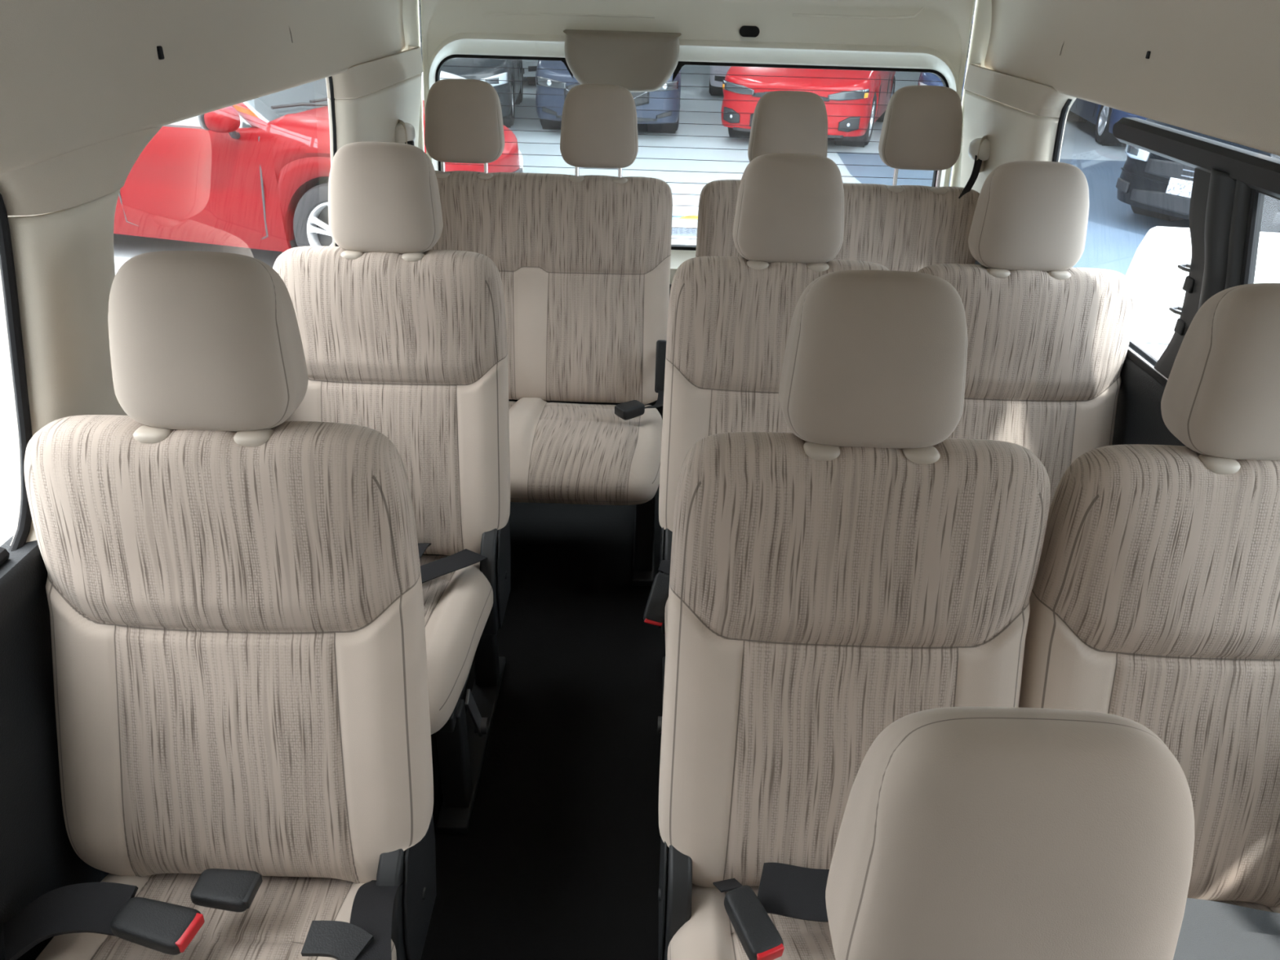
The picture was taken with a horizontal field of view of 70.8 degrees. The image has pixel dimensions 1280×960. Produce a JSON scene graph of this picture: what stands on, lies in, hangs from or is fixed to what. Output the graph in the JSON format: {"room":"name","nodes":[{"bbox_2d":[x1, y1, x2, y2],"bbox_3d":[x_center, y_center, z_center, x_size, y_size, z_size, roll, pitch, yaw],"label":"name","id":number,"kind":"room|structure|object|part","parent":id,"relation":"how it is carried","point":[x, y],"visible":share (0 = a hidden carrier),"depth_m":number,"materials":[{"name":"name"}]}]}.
{"room":"vehicle interior","nodes":[
{"label":"vehicle interior","id":0,"kind":"room"},
{"bbox_2d":[0,533,109,959],"bbox_3d":[-0.806,0.521,1.183,0.056,0.800,4.230,2,29,0],"label":"wall","id":1,"kind":"structure","parent":0,"point":[37,856],"depth_m":1.16,"materials":[{"name":"black"}]},
{"bbox_2d":[0,193,32,565],"bbox_3d":[-0.768,0.164,0.552,0.083,0.501,1.277,2,29,0],"label":"window","id":2,"kind":"structure","parent":1,"relation":"in","point":[8,278],"depth_m":1.09,"materials":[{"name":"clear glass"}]},
{"bbox_2d":[0,188,128,545],"bbox_3d":[-0.741,-0.151,1.176,0.124,0.424,0.290,2,29,0],"label":"trim","id":3,"kind":"structure","parent":1,"relation":"attached to","point":[64,260],"depth_m":1.11,"materials":[{"name":"beige plastic"}]},
{"bbox_2d":[0,45,422,246],"bbox_3d":[-0.715,-0.602,1.906,0.131,0.483,1.933,2,29,0],"label":"trim","id":4,"kind":"structure","parent":1,"relation":"in","point":[331,81],"depth_m":1.12,"materials":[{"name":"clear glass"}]},
{"bbox_2d":[327,72,422,246],"bbox_3d":[-0.708,-0.864,2.457,0.130,0.407,0.716,2,29,0],"label":"trim","id":5,"kind":"structure","parent":1,"relation":"attached to","point":[374,117],"depth_m":2.24,"materials":[{"name":"beige plastic"}]},
{"bbox_2d":[395,119,415,146],"bbox_3d":[-0.649,-0.939,2.472,0.063,0.100,0.104,-8,30,-16],"label":"anchor","id":6,"kind":"object","parent":1,"relation":"attached to","point":[405,133],"visible":0.62,"depth_m":2.43,"materials":[{"name":"beige plastic"}]},
{"bbox_3d":[-0.662,-0.938,2.468,0.008,0.100,0.110,-19,35,-32],"label":"backing plate","id":7,"kind":"part","parent":6,"relation":"part of","materials":[{"name":"beige plastic"}]},
{"bbox_2d":[420,483,665,959],"bbox_3d":[0.085,0.897,1.442,1.800,0.060,4.350,2,29,0],"label":"floor","id":8,"kind":"structure","parent":0,"point":[558,856],"depth_m":1.88,"materials":[{"name":"black carpet"}]},
{"bbox_2d":[23,250,436,959],"bbox_3d":[-0.539,0.409,1.024,0.499,1.161,0.758,2,29,0],"label":"seat","id":9,"kind":"object","parent":8,"relation":"on","point":[234,590],"visible":0.88,"depth_m":1.15,"materials":[{"name":"beige fabric"}]},
{"bbox_2d":[3,881,137,959],"bbox_3d":[-0.702,0.537,1.102,0.160,0.048,0.071,-4,30,-11],"label":"belt","id":10,"kind":"object","parent":9,"relation":"on","point":[87,907],"visible":1,"depth_m":1.10,"materials":[{"name":"grey fabric"}]},
{"bbox_2d":[110,897,204,955],"bbox_3d":[-0.586,0.538,1.091,0.101,0.026,0.052,8,30,10],"label":"belt buckle","id":11,"kind":"object","parent":9,"relation":"on","point":[165,927],"visible":1,"depth_m":1.08,"materials":[{"name":"black plastic"}]},
{"bbox_2d":[35,873,396,959],"bbox_3d":[-0.551,0.681,1.062,0.450,0.175,0.560,2,29,0],"label":"cushion","id":12,"kind":"object","parent":9,"relation":"on","point":[276,925],"depth_m":1.18,"materials":[{"name":"beige fabric"}]},
{"bbox_2d":[190,868,262,911],"bbox_3d":[-0.525,0.519,1.142,0.077,0.024,0.050,3,29,3],"label":"belt buckle","id":13,"kind":"object","parent":9,"relation":"on","point":[228,890],"visible":1,"depth_m":1.13,"materials":[{"name":"black plastic"}]},
{"bbox_3d":[-0.533,0.240,1.187,0.499,0.634,0.219,2,29,0],"label":"backrest","id":14,"kind":"part","parent":9,"relation":"part of","materials":[{"name":"beige fabric"}]},
{"bbox_2d":[349,880,403,959],"bbox_3d":[-0.319,0.588,1.091,0.062,0.070,0.296,-4,30,-11],"label":"belt","id":15,"kind":"object","parent":9,"relation":"on","point":[372,907],"visible":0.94,"depth_m":1.12,"materials":[{"name":"grey fabric"}]},
{"bbox_2d":[301,920,373,959],"bbox_3d":[-0.364,0.553,1.078,0.080,0.013,0.046,8,30,11],"label":"belt buckle","id":16,"kind":"object","parent":15,"relation":"attached to","point":[336,940],"visible":1,"depth_m":1.08,"materials":[{"name":"black plastic"}]},
{"bbox_2d":[272,142,511,833],"bbox_3d":[-0.524,0.020,1.723,0.484,1.161,0.758,2,29,0],"label":"seat","id":17,"kind":"object","parent":8,"relation":"on","point":[403,340],"visible":0.5,"depth_m":1.80,"materials":[{"name":"beige fabric"}]},
{"bbox_3d":[-0.518,-0.149,1.887,0.484,0.634,0.220,2,29,0],"label":"backrest","id":18,"kind":"part","parent":17,"relation":"part of","materials":[{"name":"beige fabric"}]},
{"bbox_2d":[417,542,431,558],"bbox_3d":[-0.476,0.163,1.843,0.087,0.069,0.180,2,29,0],"label":"belt","id":19,"kind":"object","parent":17,"relation":"on","point":[422,547],"visible":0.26,"depth_m":1.83,"materials":[{"name":"grey fabric"}]},
{"bbox_2d":[420,548,487,582],"bbox_3d":[-0.428,0.194,1.773,0.075,0.056,0.320,22,35,32],"label":"belt","id":20,"kind":"object","parent":17,"relation":"on","point":[465,557],"visible":0.55,"depth_m":1.81,"materials":[{"name":"grey fabric"}]},
{"bbox_2d":[419,555,493,734],"bbox_3d":[-0.537,0.293,1.762,0.450,0.173,0.560,2,29,0],"label":"cushion","id":21,"kind":"object","parent":17,"relation":"on","point":[458,605],"depth_m":1.68,"materials":[{"name":"beige fabric"}]},
{"bbox_3d":[-0.537,0.433,1.886,0.426,0.280,0.500,2,29,0],"label":"frame","id":22,"kind":"part","parent":17,"relation":"part of","materials":[{"name":"black plastic"}]},
{"bbox_2d":[424,78,672,586],"bbox_3d":[-0.316,-0.393,2.436,0.792,1.199,0.763,2,29,0],"label":"seat","id":23,"kind":"object","parent":8,"relation":"on","point":[582,262],"visible":0.62,"depth_m":2.50,"materials":[{"name":"beige fabric"}]},
{"bbox_3d":[-0.549,-0.890,2.504,0.012,0.114,0.031,2,29,0],"label":"post","id":24,"kind":"part","parent":23,"relation":"part of","materials":[{"name":"silver metal"}]},
{"bbox_3d":[-0.429,-0.886,2.504,0.012,0.114,0.031,2,29,0],"label":"post","id":25,"kind":"part","parent":23,"relation":"part of","materials":[{"name":"silver metal"}]},
{"bbox_3d":[-0.310,-0.546,2.610,0.792,0.634,0.220,2,29,0],"label":"backrest","id":26,"kind":"part","parent":23,"relation":"part of","materials":[{"name":"beige fabric"}]},
{"bbox_3d":[-0.175,-0.877,2.503,0.012,0.112,0.031,2,29,0],"label":"post","id":27,"kind":"part","parent":23,"relation":"part of","materials":[{"name":"silver metal"}]},
{"bbox_2d":[508,397,662,505],"bbox_3d":[-0.325,-0.105,2.482,0.784,0.196,0.565,2,29,0],"label":"cushion","id":28,"kind":"object","parent":23,"relation":"on","point":[560,452],"depth_m":2.28,"materials":[{"name":"beige fabric"}]},
{"bbox_3d":[-0.055,-0.873,2.503,0.012,0.112,0.031,2,29,0],"label":"post","id":29,"kind":"part","parent":23,"relation":"part of","materials":[{"name":"silver metal"}]},
{"bbox_2d":[614,400,644,420],"bbox_3d":[-0.027,-0.191,2.452,0.077,0.035,0.050,-19,35,-33],"label":"belt buckle","id":30,"kind":"object","parent":23,"relation":"on","point":[629,410],"visible":1,"depth_m":2.44,"materials":[{"name":"black plastic"}]},
{"bbox_3d":[-0.330,0.036,2.610,0.752,0.280,0.500,2,29,0],"label":"frame","id":31,"kind":"part","parent":23,"relation":"part of","materials":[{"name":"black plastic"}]},
{"bbox_2d":[644,390,663,408],"bbox_3d":[0.054,-0.279,2.539,0.060,0.121,0.224,10,30,15],"label":"belt","id":32,"kind":"object","parent":23,"relation":"on","point":[660,402],"visible":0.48,"depth_m":2.55,"materials":[{"name":"grey fabric"}]},
{"bbox_2d":[654,340,666,393],"bbox_3d":[0.060,-0.324,2.572,0.032,0.149,0.062,2,29,0],"label":"stalk","id":33,"kind":"object","parent":23,"relation":"attached to","point":[660,354],"visible":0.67,"depth_m":2.56,"materials":[{"name":"black plastic"}]},
{"bbox_2d":[657,153,888,732],"bbox_3d":[0.279,0.036,1.738,0.476,1.161,0.758,2,29,0],"label":"seat","id":34,"kind":"object","parent":8,"relation":"on","point":[730,317],"visible":0.36,"depth_m":1.80,"materials":[{"name":"beige fabric"}]},
{"bbox_2d":[643,572,669,626],"bbox_3d":[0.038,0.247,1.858,0.047,0.094,0.088,10,30,14],"label":"belt buckle","id":35,"kind":"object","parent":34,"relation":"attached to","point":[654,613],"visible":0.83,"depth_m":1.85,"materials":[{"name":"black plastic"}]},
{"bbox_3d":[0.266,0.449,1.901,0.426,0.280,0.500,2,29,0],"label":"frame","id":36,"kind":"part","parent":34,"relation":"part of","materials":[{"name":"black plastic"}]},
{"bbox_2d":[657,560,671,574],"bbox_3d":[0.063,0.181,1.900,0.031,0.032,0.067,12,31,17],"label":"belt","id":37,"kind":"object","parent":34,"relation":"attached to","point":[664,566],"visible":0.54,"depth_m":1.88,"materials":[{"name":"grey"}]},
{"bbox_2d":[664,597,668,650],"bbox_3d":[0.274,0.309,1.777,0.450,0.173,0.560,2,29,0],"label":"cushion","id":38,"kind":"object","parent":34,"relation":"on","point":[667,602],"depth_m":1.80,"materials":[{"name":"beige fabric"}]},
{"bbox_3d":[0.285,-0.133,1.902,0.476,0.634,0.220,2,29,0],"label":"backrest","id":39,"kind":"part","parent":34,"relation":"part of","materials":[{"name":"beige fabric"}]},
{"bbox_2d":[695,84,979,271],"bbox_3d":[0.553,-0.373,2.428,0.803,1.219,0.763,2,29,0],"label":"seat","id":40,"kind":"object","parent":8,"relation":"on","point":[896,228],"visible":0.26,"depth_m":2.49,"materials":[{"name":"beige fabric"}]},
{"bbox_3d":[0.558,-0.518,2.607,0.803,0.634,0.221,2,29,0],"label":"backrest","id":41,"kind":"part","parent":40,"relation":"part of","materials":[{"name":"beige fabric"}]},
{"bbox_3d":[0.711,-0.857,2.496,0.012,0.134,0.031,2,29,0],"label":"post","id":42,"kind":"part","parent":40,"relation":"part of","materials":[{"name":"silver metal"}]},
{"bbox_3d":[0.831,-0.853,2.495,0.012,0.134,0.031,2,29,0],"label":"post","id":43,"kind":"part","parent":40,"relation":"part of","materials":[{"name":"silver metal"}]},
{"bbox_2d":[657,270,1050,959],"bbox_3d":[0.265,0.413,1.062,0.476,1.161,0.688,2,29,0],"label":"seat","id":44,"kind":"object","parent":8,"relation":"on","point":[847,575],"visible":0.75,"depth_m":1.12,"materials":[{"name":"beige fabric"}]},
{"bbox_2d":[712,878,742,892],"bbox_3d":[0.117,0.540,1.198,0.032,0.039,0.041,-4,30,-9],"label":"belt","id":45,"kind":"object","parent":44,"relation":"on","point":[731,884],"visible":0.95,"depth_m":1.19,"materials":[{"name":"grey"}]},
{"bbox_2d":[666,883,835,959],"bbox_3d":[0.260,0.679,1.112,0.450,0.174,0.465,2,29,0],"label":"cushion","id":46,"kind":"object","parent":44,"relation":"on","point":[700,926],"depth_m":1.18,"materials":[{"name":"beige fabric"}]},
{"bbox_2d":[724,884,784,959],"bbox_3d":[0.139,0.549,1.112,0.044,0.036,0.091,-11,32,-22],"label":"belt buckle","id":47,"kind":"object","parent":44,"relation":"on","point":[759,938],"visible":1,"depth_m":1.10,"materials":[{"name":"black plastic"}]},
{"bbox_2d":[757,862,829,922],"bbox_3d":[0.245,0.537,1.157,0.188,0.050,0.072,6,29,8],"label":"belt","id":48,"kind":"object","parent":44,"relation":"on","point":[793,891],"visible":0.57,"depth_m":1.16,"materials":[{"name":"grey fabric"}]},
{"bbox_3d":[0.270,0.261,1.195,0.476,0.634,0.219,2,29,0],"label":"backrest","id":49,"kind":"part","parent":44,"relation":"part of","materials":[{"name":"beige fabric"}]},
{"bbox_2d":[825,706,1194,959],"bbox_3d":[0.255,0.765,0.595,0.476,1.026,0.704,2,29,0],"label":"seat","id":50,"kind":"object","parent":8,"relation":"on","point":[965,833],"visible":1,"depth_m":0.60,"materials":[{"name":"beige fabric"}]},
{"bbox_2d":[916,160,1136,509],"bbox_3d":[0.759,0.052,1.737,0.476,1.161,0.758,2,29,0],"label":"seat","id":51,"kind":"object","parent":8,"relation":"on","point":[1048,338],"visible":0.32,"depth_m":1.80,"materials":[{"name":"beige fabric"}]},
{"bbox_2d":[1018,283,1279,913],"bbox_3d":[0.745,0.429,1.061,0.476,1.161,0.688,2,29,0],"label":"seat","id":52,"kind":"object","parent":8,"relation":"on","point":[1154,599],"visible":0.63,"depth_m":1.12,"materials":[{"name":"beige fabric"}]},
{"bbox_2d":[1173,926,1279,959],"bbox_3d":[0.765,0.581,1.089,0.307,0.023,0.054,6,29,7],"label":"belt","id":53,"kind":"object","parent":52,"relation":"on","point":[1193,943],"visible":0.65,"depth_m":1.10,"materials":[{"name":"grey fabric"}]},
{"bbox_2d":[1181,897,1279,935],"bbox_3d":[0.755,0.563,1.132,0.284,0.025,0.051,5,29,7],"label":"belt","id":54,"kind":"object","parent":52,"relation":"on","point":[1198,913],"visible":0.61,"depth_m":1.14,"materials":[{"name":"grey fabric"}]},
{"bbox_2d":[1211,900,1279,913],"bbox_3d":[0.736,0.695,1.111,0.458,0.173,0.465,2,29,0],"label":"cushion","id":55,"kind":"object","parent":52,"relation":"on","point":[1273,906],"depth_m":1.25,"materials":[{"name":"beige fabric"}]},
{"bbox_2d":[0,0,1279,174],"bbox_3d":[0.129,-0.512,0.828,1.832,0.499,3.850,2,29,0],"label":"ceiling","id":56,"kind":"structure","parent":0,"point":[75,74],"depth_m":1.42,"materials":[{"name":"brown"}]},
{"bbox_2d":[156,45,164,59],"bbox_3d":[-0.663,-0.590,1.242,0.006,0.017,0.011,2,29,0],"label":"clip slot","id":57,"kind":"object","parent":56,"relation":"attached to","point":[159,48],"visible":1,"depth_m":1.24,"materials":[{"name":"black plastic"}]},
{"bbox_2d":[1145,50,1151,58],"bbox_3d":[0.936,-0.782,1.657,0.006,0.013,0.011,2,29,0],"label":"clip slot","id":58,"kind":"object","parent":56,"relation":"attached to","point":[1148,54],"visible":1,"depth_m":1.65,"materials":[{"name":"black plastic"}]},
{"bbox_2d":[401,0,991,186],"bbox_3d":[0.148,-0.904,2.828,1.927,1.700,0.095,2,29,0],"label":"wall","id":59,"kind":"structure","parent":0,"point":[982,20],"depth_m":2.61,"materials":[{"name":"white paint"}]},
{"bbox_2d":[420,0,974,420],"bbox_3d":[0.147,-0.881,2.881,1.729,1.642,0.075,2,29,0],"label":"door","id":60,"kind":"structure","parent":59,"relation":"in","point":[922,36],"depth_m":2.63,"materials":[{"name":"white paint"}]},
{"bbox_2d":[563,29,681,92],"bbox_3d":[-0.052,-1.218,2.621,0.338,0.156,0.149,2,29,0],"label":"cover","id":61,"kind":"object","parent":60,"relation":"attached to","point":[634,61],"visible":0.88,"depth_m":2.55,"materials":[{"name":"beige plastic"}]},
{"bbox_2d":[440,60,941,239],"bbox_3d":[0.152,-1.010,2.839,1.597,0.563,0.012,2,29,0],"label":"window","id":62,"kind":"structure","parent":60,"relation":"attached to","point":[678,67],"depth_m":2.77,"materials":[{"name":"clear glass"}]},
{"bbox_2d":[974,259,1186,446],"bbox_3d":[0.997,0.580,1.178,0.056,0.800,4.230,2,29,0],"label":"wall","id":63,"kind":"structure","parent":0,"point":[1139,420],"depth_m":1.81,"materials":[{"name":"black plastic"}]},
{"bbox_2d":[958,134,990,198],"bbox_3d":[0.936,-0.869,2.502,0.063,0.170,0.146,12,31,18],"label":"anchor","id":64,"kind":"object","parent":63,"relation":"attached to","point":[979,150],"visible":0.85,"depth_m":2.47,"materials":[{"name":"beige"}]},
{"bbox_3d":[0.957,-0.906,2.498,0.008,0.100,0.110,23,35,33],"label":"backing plate","id":65,"kind":"part","parent":64,"relation":"part of","materials":[{"name":"beige plastic"}]},
{"bbox_2d":[960,89,1066,192],"bbox_3d":[0.999,-0.826,2.484,0.130,0.407,0.643,2,29,0],"label":"trim","id":66,"kind":"structure","parent":63,"relation":"attached to","point":[1013,134],"depth_m":2.35,"materials":[{"name":"beige plastic"}]},
{"bbox_2d":[964,63,1168,386],"bbox_3d":[0.981,-0.496,1.813,0.130,0.480,2.136,2,29,0],"label":"window frame","id":67,"kind":"structure","parent":63,"relation":"in","point":[1145,358],"depth_m":2.15,"materials":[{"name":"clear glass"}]},
{"bbox_2d":[1112,117,1279,198],"bbox_3d":[0.957,-0.356,1.181,0.041,0.046,1.445,2,29,0],"label":"trim","id":68,"kind":"structure","parent":63,"relation":"attached to","point":[1260,172],"depth_m":1.52,"materials":[{"name":"grey plastic"}]},
{"bbox_2d":[1153,168,1279,378],"bbox_3d":[0.974,-0.106,1.170,0.101,0.407,1.183,2,29,0],"label":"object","id":69,"kind":"structure","parent":63,"relation":"attached to","point":[1225,214],"depth_m":1.49,"materials":[{"name":"grey plastic"}]},
{"bbox_3d":[0.957,-0.221,0.978,0.020,0.014,0.960,2,29,0],"label":"pane rail","id":70,"kind":"part","parent":69,"relation":"part of","materials":[{"name":"grey plastic"}]},
{"label":"outside","id":71,"kind":"structure","parent":0,"visible":0},
{"bbox_2d":[0,64,1168,546],"bbox_3d":[0.316,-5.103,13.179,60.000,0.200,60.000,2,29,0],"label":"ground","id":72,"kind":"structure","parent":71,"point":[1078,142],"depth_m":10.40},
{"bbox_2d":[113,77,523,252],"bbox_3d":[-2.870,-2.470,6.569,4.032,1.565,2.112,9,30,12],"label":"hatchback car","id":73,"kind":"object","parent":72,"relation":"on","point":[254,174],"visible":0.3,"depth_m":5.85,"materials":[{"name":"red paint"}]},
{"bbox_3d":[-3.457,-2.348,5.912,2.414,0.026,0.036,9,30,12],"label":"belt moulding","id":74,"kind":"part","parent":73,"relation":"part of","materials":[{"name":"silver metal"}]},
{"bbox_2d":[198,113,210,130],"bbox_3d":[-2.634,-2.219,5.523,0.024,0.132,0.210,9,30,12],"label":"mirror glass","id":75,"kind":"object","parent":73,"relation":"attached to","point":[201,117],"depth_m":5.45,"materials":[{"name":"grey"}]},
{"bbox_2d":[512,168,523,173],"bbox_3d":[-0.977,-2.021,6.235,0.089,0.150,0.980,9,30,12],"label":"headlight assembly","id":76,"kind":"object","parent":73,"relation":"attached to","point":[514,170],"depth_m":6.49,"materials":[{"name":"metal"}]},
{"bbox_2d":[422,71,466,100],"bbox_3d":[-3.806,-3.969,9.245,4.532,1.525,2.224,6,29,7],"label":"car","id":77,"kind":"object","parent":72,"relation":"on","point":[443,74],"visible":0.02,"depth_m":9.40,"materials":[{"name":"white paint"}]},
{"bbox_2d":[418,0,523,127],"bbox_3d":[-2.744,-6.220,13.342,2.261,1.525,4.532,-1,29,-4],"label":"car","id":78,"kind":"object","parent":72,"relation":"on","point":[501,73],"visible":0.19,"depth_m":11.70,"materials":[{"name":"grey paint"}]},
{"bbox_2d":[484,77,498,84],"bbox_3d":[-1.906,-5.135,11.578,0.193,0.075,0.027,-17,34,-30],"label":"lamp","id":79,"kind":"object","parent":78,"relation":"attached to","point":[486,79],"depth_m":11.57,"materials":[{"name":"grey"}]},
{"bbox_2d":[522,59,537,84],"bbox_3d":[-2.523,-8.991,18.323,2.261,1.525,4.532,3,29,3],"label":"car","id":80,"kind":"object","parent":72,"relation":"on","point":[528,64],"visible":0.02,"depth_m":16.62,"materials":[{"name":"silver metal"}]},
{"bbox_2d":[535,60,680,133],"bbox_3d":[-0.363,-6.207,13.406,2.436,1.571,4.713,2,29,0],"label":"car","id":81,"kind":"object","parent":72,"relation":"on","point":[544,113],"visible":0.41,"depth_m":11.60,"materials":[{"name":"blue paint"}]},
{"bbox_2d":[542,106,556,115],"bbox_3d":[-1.172,-4.777,11.662,0.207,0.093,0.039,13,31,19],"label":"fog light","id":82,"kind":"object","parent":81,"relation":"attached to","point":[546,111],"depth_m":11.65,"materials":[{"name":"black"}]},
{"bbox_2d":[564,83,648,106],"bbox_3d":[-0.425,-4.910,11.498,1.086,0.319,0.057,2,29,0],"label":"grille","id":83,"kind":"object","parent":81,"relation":"attached to","point":[567,86],"depth_m":11.48,"materials":[{"name":"black"}]},
{"bbox_2d":[656,111,671,119],"bbox_3d":[0.312,-4.729,11.658,0.207,0.093,0.039,-9,31,-19],"label":"fog light","id":84,"kind":"object","parent":81,"relation":"attached to","point":[660,114],"depth_m":11.64,"materials":[{"name":"black"}]},
{"bbox_2d":[522,93,722,101],"bbox_3d":[0.379,-6.748,15.925,30.000,0.004,0.060,2,29,0],"label":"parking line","id":85,"kind":"structure","parent":72,"relation":"on","point":[522,94],"depth_m":15.92,"materials":[{"name":"grey paint"}]},
{"bbox_2d":[671,227,697,235],"bbox_3d":[0.356,-2.078,7.536,3.011,0.012,0.218,2,29,0],"label":"drain grate","id":86,"kind":"object","parent":72,"relation":"on","point":[682,232],"visible":0.08,"depth_m":7.51,"materials":[{"name":"grey metal"}]},
{"bbox_2d":[672,214,697,220],"bbox_3d":[0.410,-2.337,8.009,3.000,0.008,0.160,2,29,0],"label":"tape","id":87,"kind":"object","parent":72,"relation":"on","point":[692,217],"visible":0.14,"depth_m":7.99,"materials":[{"name":"yellow"}]},
{"bbox_2d":[709,65,731,95],"bbox_3d":[2.336,-8.417,17.565,2.261,1.525,4.632,4,29,4],"label":"car","id":88,"kind":"object","parent":72,"relation":"on","point":[714,80],"visible":0.09,"depth_m":16.00,"materials":[{"name":"grey paint"}]},
{"bbox_2d":[720,66,895,147],"bbox_3d":[2.529,-5.737,12.725,2.408,1.571,4.210,11,30,16],"label":"car","id":89,"kind":"object","parent":72,"relation":"on","point":[855,122],"visible":0.47,"depth_m":11.19,"materials":[{"name":"red paint"}]},
{"bbox_2d":[749,113,753,126],"bbox_3d":[1.844,-4.484,11.220,0.963,0.237,0.054,11,30,16],"label":"grille","id":90,"kind":"object","parent":89,"relation":"attached to","point":[751,115],"depth_m":11.35,"materials":[{"name":"black"}]},
{"bbox_2d":[751,91,829,101],"bbox_3d":[1.852,-4.730,11.084,0.961,0.088,0.053,11,30,16],"label":"grille","id":91,"kind":"object","parent":89,"relation":"attached to","point":[756,95],"depth_m":11.00,"materials":[{"name":"black"}]},
{"bbox_2d":[917,16,973,102],"bbox_3d":[5.212,-6.028,13.440,2.261,1.525,4.532,11,30,16],"label":"car","id":92,"kind":"object","parent":72,"relation":"on","point":[923,76],"visible":0.02,"depth_m":11.96,"materials":[{"name":"blue paint"}]},
{"bbox_2d":[836,151,1189,275],"bbox_3d":[5.999,-1.938,7.609,7.400,0.001,8.600,2,29,0],"label":"pavement","id":93,"kind":"structure","parent":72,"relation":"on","point":[1114,233],"depth_m":8.76,"materials":[{"name":"blue paint"}]},
{"bbox_2d":[1066,97,1147,146],"bbox_3d":[7.558,-5.827,13.212,2.261,1.525,4.332,7,30,9],"label":"car","id":94,"kind":"object","parent":72,"relation":"on","point":[1104,117],"visible":0.04,"depth_m":12.61,"materials":[{"name":"blue paint"}]},
{"bbox_2d":[1115,118,1279,232],"bbox_3d":[6.543,-3.167,8.386,4.532,1.525,2.261,-15,33,-27],"label":"car","id":95,"kind":"object","parent":72,"relation":"on","point":[1153,185],"visible":0.39,"depth_m":7.72,"materials":[{"name":"black paint"}]},
{"bbox_2d":[1126,144,1139,155],"bbox_3d":[4.365,-2.921,7.958,0.027,0.075,0.193,1,29,-1],"label":"lamp","id":96,"kind":"object","parent":95,"relation":"attached to","point":[1131,150],"depth_m":7.95,"materials":[{"name":"grey"}]},
{"bbox_2d":[1144,158,1195,181],"bbox_3d":[4.633,-2.518,7.439,0.077,0.150,0.977,-15,33,-27],"label":"grille","id":97,"kind":"object","parent":95,"relation":"attached to","point":[1155,169],"depth_m":7.64,"materials":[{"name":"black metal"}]},
{"bbox_3d":[4.597,-2.408,7.477,0.008,0.130,0.440,-15,33,-27],"label":"number plate","id":98,"kind":"part","parent":95,"relation":"part of","materials":[{"name":"metal"}]},
{"bbox_2d":[1125,226,1279,343],"bbox_3d":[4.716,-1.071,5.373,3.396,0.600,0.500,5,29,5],"label":"car","id":99,"kind":"object","parent":72,"relation":"on","point":[1154,273],"visible":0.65,"depth_m":5.36,"materials":[{"name":"white metal"}]}
]}

